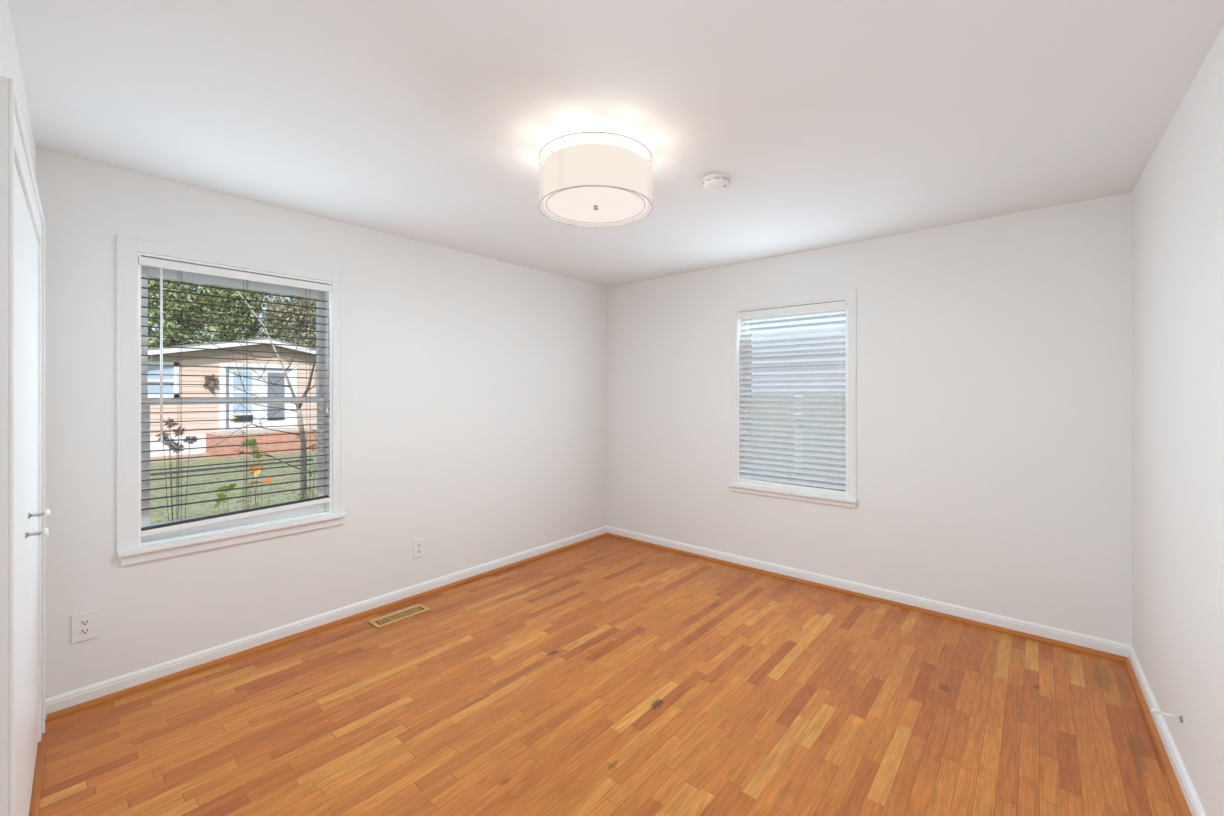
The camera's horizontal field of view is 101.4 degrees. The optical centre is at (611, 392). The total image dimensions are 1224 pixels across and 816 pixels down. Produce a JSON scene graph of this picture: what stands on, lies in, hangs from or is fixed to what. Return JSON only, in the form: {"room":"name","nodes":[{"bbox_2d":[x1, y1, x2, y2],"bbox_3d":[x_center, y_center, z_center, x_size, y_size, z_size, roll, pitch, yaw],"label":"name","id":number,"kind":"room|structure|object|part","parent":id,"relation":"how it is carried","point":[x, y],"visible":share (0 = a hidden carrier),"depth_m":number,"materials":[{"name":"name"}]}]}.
{"room":"empty bedroom","nodes":[
{"label":"empty bedroom","id":0,"kind":"room"},
{"bbox_2d":[0,0,35,177],"bbox_3d":[-1.581,0.224,1.211,2.550,2.540,0.140,0,0,43],"label":"wall","id":1,"kind":"structure","parent":0,"point":[10,67],"depth_m":1.44,"materials":[{"name":"paint"}]},
{"bbox_2d":[0,76,44,815],"bbox_3d":[-1.866,0.349,1.598,1.379,2.116,0.030,0,0,43],"label":"trim","id":2,"kind":"structure","parent":1,"relation":"attached to","point":[14,147],"depth_m":1.13,"materials":[{"name":"paint"}]},
{"bbox_2d":[14,162,48,815],"bbox_3d":[-1.648,0.396,1.400,0.589,1.996,0.083,0,0,43],"label":"door","id":3,"kind":"structure","parent":1,"relation":"in","point":[21,534],"depth_m":1.43,"materials":[{"name":"paint"}]},
{"bbox_3d":[-1.812,0.444,1.572,0.020,0.020,0.038,0,0,40],"label":"knob stem","id":4,"kind":"part","parent":3,"relation":"part of","materials":[{"name":"silver metal"}]},
{"bbox_3d":[-1.795,0.444,1.588,0.029,0.029,0.014,0,0,40],"label":"knob","id":5,"kind":"part","parent":3,"relation":"part of","materials":[{"name":"paint"}]},
{"bbox_2d":[29,739,45,815],"bbox_3d":[-1.845,1.403,1.583,1.245,0.007,0.034,0,0,43],"label":"trim","id":6,"kind":"structure","parent":1,"relation":"attached to","point":[39,764],"depth_m":1.81,"materials":[{"name":"brown wood"}]},
{"bbox_2d":[27,206,49,815],"bbox_3d":[-2.088,0.396,1.798,0.590,1.996,0.086,0,0,40],"label":"door","id":7,"kind":"structure","parent":1,"relation":"in","point":[32,242],"depth_m":1.74,"materials":[{"name":"paint"}]},
{"bbox_3d":[-1.899,0.404,1.654,0.020,0.020,0.038,0,0,40],"label":"knob stem","id":8,"kind":"part","parent":7,"relation":"part of","materials":[{"name":"silver metal"}]},
{"bbox_3d":[-1.883,0.404,1.671,0.029,0.029,0.014,0,0,40],"label":"knob","id":9,"kind":"part","parent":7,"relation":"part of","materials":[{"name":"paint"}]},
{"bbox_2d":[36,147,606,698],"bbox_3d":[-1.368,0.224,3.551,0.170,2.540,3.870,0,0,40],"label":"wall","id":10,"kind":"structure","parent":0,"point":[475,386],"depth_m":3.15,"materials":[{"name":"paint"}]},
{"bbox_2d":[71,610,97,643],"bbox_3d":[-2.362,1.049,2.245,0.009,0.125,0.084,0,0,40],"label":"wall outlet","id":11,"kind":"object","parent":10,"relation":"attached to","point":[84,626],"visible":1,"depth_m":2.24,"materials":[{"name":"plastic"}]},
{"bbox_2d":[81,627,88,634],"bbox_3d":[-2.361,1.068,2.244,0.004,0.027,0.028,0,0,40],"label":"receptacle","id":12,"kind":"object","parent":11,"relation":"attached to","point":[84,630],"depth_m":2.24,"materials":[{"name":"plastic"}]},
{"bbox_2d":[81,618,88,625],"bbox_3d":[-2.361,1.029,2.244,0.004,0.027,0.028,0,0,40],"label":"receptacle","id":13,"kind":"object","parent":11,"relation":"attached to","point":[84,621],"depth_m":2.24,"materials":[{"name":"plastic"}]},
{"bbox_2d":[116,234,345,566],"bbox_3d":[-2.033,0.038,2.755,0.230,1.544,1.000,0,0,40],"label":"window","id":14,"kind":"structure","parent":10,"relation":"in","point":[132,548],"depth_m":2.56,"materials":[{"name":"plastic"}]},
{"bbox_3d":[-2.074,-0.297,2.792,0.036,0.719,0.836,0,0,40],"label":"sash","id":15,"kind":"part","parent":14,"relation":"part of","materials":[{"name":"plastic"}]},
{"bbox_3d":[-2.040,0.376,2.763,0.036,0.698,0.836,0,0,40],"label":"sash","id":16,"kind":"part","parent":14,"relation":"part of","materials":[{"name":"plastic"}]},
{"bbox_2d":[138,256,331,536],"bbox_3d":[-1.986,0.021,2.718,0.083,1.338,0.856,0,0,40],"label":"window blind","id":17,"kind":"object","parent":14,"relation":"attached to","point":[143,261],"visible":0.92,"depth_m":2.66,"materials":[{"name":"white plastic"}]},
{"bbox_3d":[-2.172,0.010,2.521,0.054,1.297,0.012,0,0,40],"label":"ladder cord","id":18,"kind":"part","parent":17,"relation":"part of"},
{"bbox_3d":[-1.997,0.663,2.727,0.052,0.054,0.846,0,0,40],"label":"rail","id":19,"kind":"part","parent":17,"relation":"part of","materials":[{"name":"plastic"}]},
{"bbox_3d":[-1.994,0.006,2.731,0.054,1.288,0.012,0,0,40],"label":"ladder cord","id":20,"kind":"part","parent":17,"relation":"part of","materials":[{"name":"white fabric"}]},
{"bbox_3d":[-1.793,0.001,2.967,0.054,1.278,0.012,0,0,40],"label":"ladder cord","id":21,"kind":"part","parent":17,"relation":"part of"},
{"bbox_2d":[45,526,606,721],"bbox_3d":[-1.241,1.364,3.542,0.036,0.086,3.716,0,0,40],"label":"baseboard","id":22,"kind":"structure","parent":10,"relation":"attached to","point":[80,699],"depth_m":2.77,"materials":[{"name":"paint"}]},
{"bbox_2d":[413,538,424,558],"bbox_3d":[-1.332,1.074,3.455,0.009,0.125,0.084,0,0,40],"label":"wall outlet","id":23,"kind":"object","parent":10,"relation":"attached to","point":[419,544],"visible":1,"depth_m":3.45,"materials":[{"name":"plastic"}]},
{"bbox_2d":[38,536,1180,815],"bbox_3d":[-0.240,1.465,1.829,4.120,0.117,5.370,0,0,40],"label":"floor","id":24,"kind":"structure","parent":0,"point":[607,675],"depth_m":2.20,"materials":[{"name":"brown wood"}]},
{"bbox_2d":[368,603,429,628],"bbox_3d":[-1.335,1.402,3.152,0.138,0.008,0.337,0,0,40],"label":"floor vent","id":25,"kind":"object","parent":24,"relation":"in","point":[408,612],"visible":1,"depth_m":3.14,"materials":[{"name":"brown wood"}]},
{"bbox_2d":[8,0,1223,286],"bbox_3d":[-0.258,-1.146,1.831,4.850,0.200,6.150,0,0,40],"label":"ceiling","id":26,"kind":"structure","parent":0,"point":[830,123],"depth_m":1.82,"materials":[{"name":"paint"}]},
{"bbox_2d":[539,131,651,227],"bbox_3d":[-0.070,-0.915,2.150,0.485,0.262,0.485,0,0,40],"label":"ceiling lamp","id":27,"kind":"object","parent":26,"relation":"attached to","point":[595,178],"visible":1,"depth_m":2.01,"materials":[{"name":"fabric"}]},
{"bbox_2d":[544,186,646,222],"bbox_3d":[-0.070,-0.802,2.150,0.440,0.004,0.440,0,0,-18],"label":"diffuser","id":28,"kind":"object","parent":27,"relation":"attached to","point":[580,204],"depth_m":2.12,"materials":[{"name":"glass"}]},
{"bbox_3d":[-0.070,-0.883,2.150,0.444,0.150,0.444,0,0,40],"label":"lamp shade","id":29,"kind":"part","parent":27,"relation":"part of","materials":[{"name":"white fabric"}]},
{"bbox_2d":[702,173,730,191],"bbox_3d":[0.512,-1.023,2.462,0.140,0.048,0.140,0,0,40],"label":"smoke detector","id":30,"kind":"object","parent":26,"relation":"attached to","point":[718,182],"visible":1,"depth_m":2.42,"materials":[{"name":"plastic"}]},
{"bbox_3d":[0.512,-1.041,2.462,0.140,0.010,0.140,0,0,40],"label":"mounting plate","id":31,"kind":"part","parent":30,"relation":"part of","materials":[{"name":"plastic"}]},
{"bbox_2d":[607,192,1131,644],"bbox_3d":[1.388,0.224,3.858,3.970,2.540,0.170,0,0,40],"label":"wall","id":32,"kind":"structure","parent":0,"point":[994,354],"depth_m":3.15,"materials":[{"name":"paint"}]},
{"bbox_2d":[728,287,857,507],"bbox_3d":[1.385,0.036,3.847,0.970,1.536,0.230,0,0,40],"label":"window","id":33,"kind":"structure","parent":32,"relation":"in","point":[849,295],"depth_m":3.77,"materials":[{"name":"plastic"}]},
{"bbox_2d":[737,301,846,495],"bbox_3d":[1.346,0.043,3.803,0.834,1.376,0.081,0,0,40],"label":"window blind","id":34,"kind":"object","parent":33,"relation":"attached to","point":[821,487],"visible":0.88,"depth_m":3.78,"materials":[{"name":"white plastic"}]},
{"bbox_3d":[1.139,0.028,3.997,0.012,1.329,0.054,0,0,40],"label":"ladder cord","id":35,"kind":"part","parent":34,"relation":"part of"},
{"bbox_3d":[1.360,0.030,3.809,0.012,1.332,0.054,0,0,40],"label":"ladder cord","id":36,"kind":"part","parent":34,"relation":"part of","materials":[{"name":"white fabric"}]},
{"bbox_3d":[1.355,0.711,3.813,0.824,0.039,0.052,0,0,40],"label":"rail","id":37,"kind":"part","parent":34,"relation":"part of","materials":[{"name":"white plastic"}]},
{"bbox_3d":[1.581,0.031,3.621,0.012,1.335,0.054,0,0,40],"label":"ladder cord","id":38,"kind":"part","parent":34,"relation":"part of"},
{"bbox_3d":[1.391,0.382,3.856,0.814,0.685,0.036,0,0,40],"label":"sash","id":39,"kind":"part","parent":33,"relation":"part of","materials":[{"name":"plastic"}]},
{"bbox_3d":[1.420,-0.290,3.889,0.814,0.729,0.036,0,0,40],"label":"sash","id":40,"kind":"part","parent":33,"relation":"part of","materials":[{"name":"plastic"}]},
{"bbox_2d":[607,526,1130,661],"bbox_3d":[1.321,1.364,3.779,3.629,0.086,0.036,0,0,40],"label":"baseboard","id":41,"kind":"structure","parent":32,"relation":"attached to","point":[1100,647],"depth_m":3.27,"materials":[{"name":"paint"}]},
{"bbox_2d":[1132,26,1223,815],"bbox_3d":[1.135,0.224,0.549,0.170,2.540,5.200,0,0,39],"label":"wall","id":42,"kind":"structure","parent":0,"point":[1178,196],"depth_m":1.77,"materials":[{"name":"paint"}]},
{"bbox_2d":[1123,645,1205,815],"bbox_3d":[1.119,1.364,0.692,0.036,0.086,4.999,0,0,39],"label":"baseboard","id":43,"kind":"structure","parent":42,"relation":"attached to","point":[1188,803],"depth_m":1.94,"materials":[{"name":"paint"}]},
{"bbox_2d":[1151,708,1182,722],"bbox_3d":[2.015,1.172,1.821,0.077,0.024,0.024,0,0,40],"label":"door stop","id":44,"kind":"object","parent":42,"relation":"attached to","point":[1153,710],"visible":1,"depth_m":1.82,"materials":[{"name":"white metal"}]},
{"bbox_3d":[2.018,1.170,1.817,0.059,0.012,0.008,0,0,39],"label":"rod","id":45,"kind":"part","parent":44,"relation":"part of","materials":[{"name":"white metal"}]},
{"label":"outside","id":46,"kind":"structure","parent":0,"visible":0},
{"bbox_2d":[150,450,316,523],"bbox_3d":[-8.232,2.144,18.499,110.000,0.300,110.000,0,0,40],"label":"lawn","id":47,"kind":"structure","parent":46,"point":[206,508],"depth_m":10.62,"materials":[{"name":"green plant"}]},
{"bbox_2d":[148,281,186,346],"bbox_3d":[-30.450,-5.495,32.976,4.808,14.984,4.822,0,0,40],"label":"tree","id":48,"kind":"object","parent":47,"relation":"on","point":[154,320],"visible":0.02,"depth_m":32.69,"materials":[{"name":"green plant"}]},
{"bbox_2d":[156,418,197,520],"bbox_3d":[-3.142,1.084,3.620,0.043,1.820,0.247,0,0,40],"label":"shrub","id":49,"kind":"object","parent":47,"relation":"on","point":[171,446],"visible":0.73,"depth_m":3.61,"materials":[{"name":"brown plant"}]},
{"bbox_2d":[150,453,216,462],"bbox_3d":[-14.571,1.979,13.520,1.400,0.030,6.200,0,0,40],"label":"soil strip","id":50,"kind":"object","parent":47,"relation":"on","point":[200,454],"visible":0.22,"depth_m":15.13,"materials":[{"name":"beige soil"}]},
{"bbox_2d":[148,277,238,347],"bbox_3d":[-21.569,-3.154,24.924,4.776,10.304,4.987,0,0,40],"label":"tree","id":51,"kind":"object","parent":47,"relation":"on","point":[218,292],"visible":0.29,"depth_m":24.60,"materials":[{"name":"green plant"}]},
{"bbox_2d":[175,282,266,343],"bbox_3d":[-24.007,-4.236,30.953,4.926,12.467,4.844,0,0,40],"label":"tree","id":52,"kind":"object","parent":47,"relation":"on","point":[230,293],"visible":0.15,"depth_m":30.34,"materials":[{"name":"green plant"}]},
{"bbox_2d":[148,337,316,457],"bbox_3d":[-14.293,0.054,19.323,9.300,3.880,16.600,0,0,40],"label":"neighbor house","id":53,"kind":"structure","parent":47,"relation":"on","point":[152,360],"depth_m":16.49,"materials":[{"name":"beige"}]},
{"bbox_3d":[-14.085,-0.276,15.259,0.025,0.060,1.140,0,0,40],"label":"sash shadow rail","id":54,"kind":"part","parent":53,"relation":"part of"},
{"bbox_3d":[-14.104,-0.386,15.276,0.025,0.920,1.180,0,0,40],"label":"pane","id":55,"kind":"part","parent":53,"relation":"part of","materials":[{"name":"clear glass"}]},
{"bbox_2d":[203,374,218,392],"bbox_3d":[-13.080,-0.287,16.343,0.114,0.620,0.418,0,0,40],"label":"wreath","id":56,"kind":"object","parent":53,"relation":"attached to","point":[213,378],"visible":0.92,"depth_m":16.33,"materials":[{"name":"brown plant"}]},
{"bbox_3d":[-12.564,-0.016,17.038,0.035,1.420,0.520,0,0,40],"label":"storm pane","id":57,"kind":"part","parent":53,"relation":"part of","materials":[{"name":"clear glass"}]},
{"bbox_2d":[234,415,252,421],"bbox_3d":[-12.534,0.884,17.039,0.040,0.220,0.520,0,0,40],"label":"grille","id":58,"kind":"object","parent":53,"relation":"attached to","point":[239,416],"depth_m":17.05,"materials":[{"name":"black metal"}]},
{"bbox_3d":[-12.254,0.144,17.437,0.050,2.260,2.270,0,0,40],"label":"door","id":59,"kind":"part","parent":53,"relation":"part of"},
{"bbox_3d":[-12.240,0.164,17.412,0.045,2.060,1.950,0,0,40],"label":"head drip rail","id":60,"kind":"part","parent":53,"relation":"part of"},
{"bbox_3d":[-11.929,0.104,17.785,0.035,1.620,0.520,0,0,40],"label":"screen pane","id":61,"kind":"part","parent":53,"relation":"part of","materials":[{"name":"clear glass"}]},
{"bbox_2d":[214,437,262,512],"bbox_3d":[-2.949,1.177,3.960,0.130,1.633,0.335,0,0,40],"label":"shrub","id":62,"kind":"object","parent":47,"relation":"on","point":[251,441],"visible":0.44,"depth_m":3.99,"materials":[{"name":"green plant"}]},
{"bbox_2d":[170,291,316,499],"bbox_3d":[-3.364,0.243,4.948,0.956,3.501,1.697,0,0,13],"label":"bare tree","id":63,"kind":"object","parent":47,"relation":"on","point":[302,437],"visible":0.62,"depth_m":5.00,"materials":[{"name":"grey plant"}]},
{"bbox_2d":[237,461,273,507],"bbox_3d":[-3.928,1.373,5.526,0.337,1.242,0.201,0,0,-35],"label":"shrub","id":64,"kind":"object","parent":47,"relation":"on","point":[255,472],"visible":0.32,"depth_m":5.50,"materials":[{"name":"orange plant"}]},
{"bbox_2d":[229,291,282,338],"bbox_3d":[-26.753,-5.832,37.141,4.760,15.658,4.642,0,0,9],"label":"tree","id":65,"kind":"object","parent":47,"relation":"on","point":[255,330],"visible":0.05,"depth_m":36.84,"materials":[{"name":"green plant"}]},
{"bbox_2d":[254,292,315,348],"bbox_3d":[-17.866,-3.169,29.154,4.840,10.335,4.906,0,0,-14],"label":"tree","id":66,"kind":"object","parent":47,"relation":"on","point":[285,324],"visible":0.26,"depth_m":28.16,"materials":[{"name":"green plant"}]},
{"bbox_2d":[291,459,316,499],"bbox_3d":[-2.933,1.326,4.986,0.230,1.339,0.734,0,0,40],"label":"shrub","id":67,"kind":"object","parent":47,"relation":"on","point":[313,466],"visible":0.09,"depth_m":4.94,"materials":[{"name":"green plant"}]},
{"bbox_2d":[750,395,845,477],"bbox_3d":[2.221,1.004,6.418,7.580,1.980,0.150,0,0,40],"label":"fence","id":68,"kind":"object","parent":47,"relation":"on","point":[752,395],"visible":0.03,"depth_m":6.28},
{"bbox_2d":[752,314,845,473],"bbox_3d":[5.581,-0.906,10.814,13.800,5.800,7.000,0,0,40],"label":"house","id":69,"kind":"structure","parent":47,"relation":"on","point":[837,315],"depth_m":8.89,"materials":[{"name":"white"}]}
]}

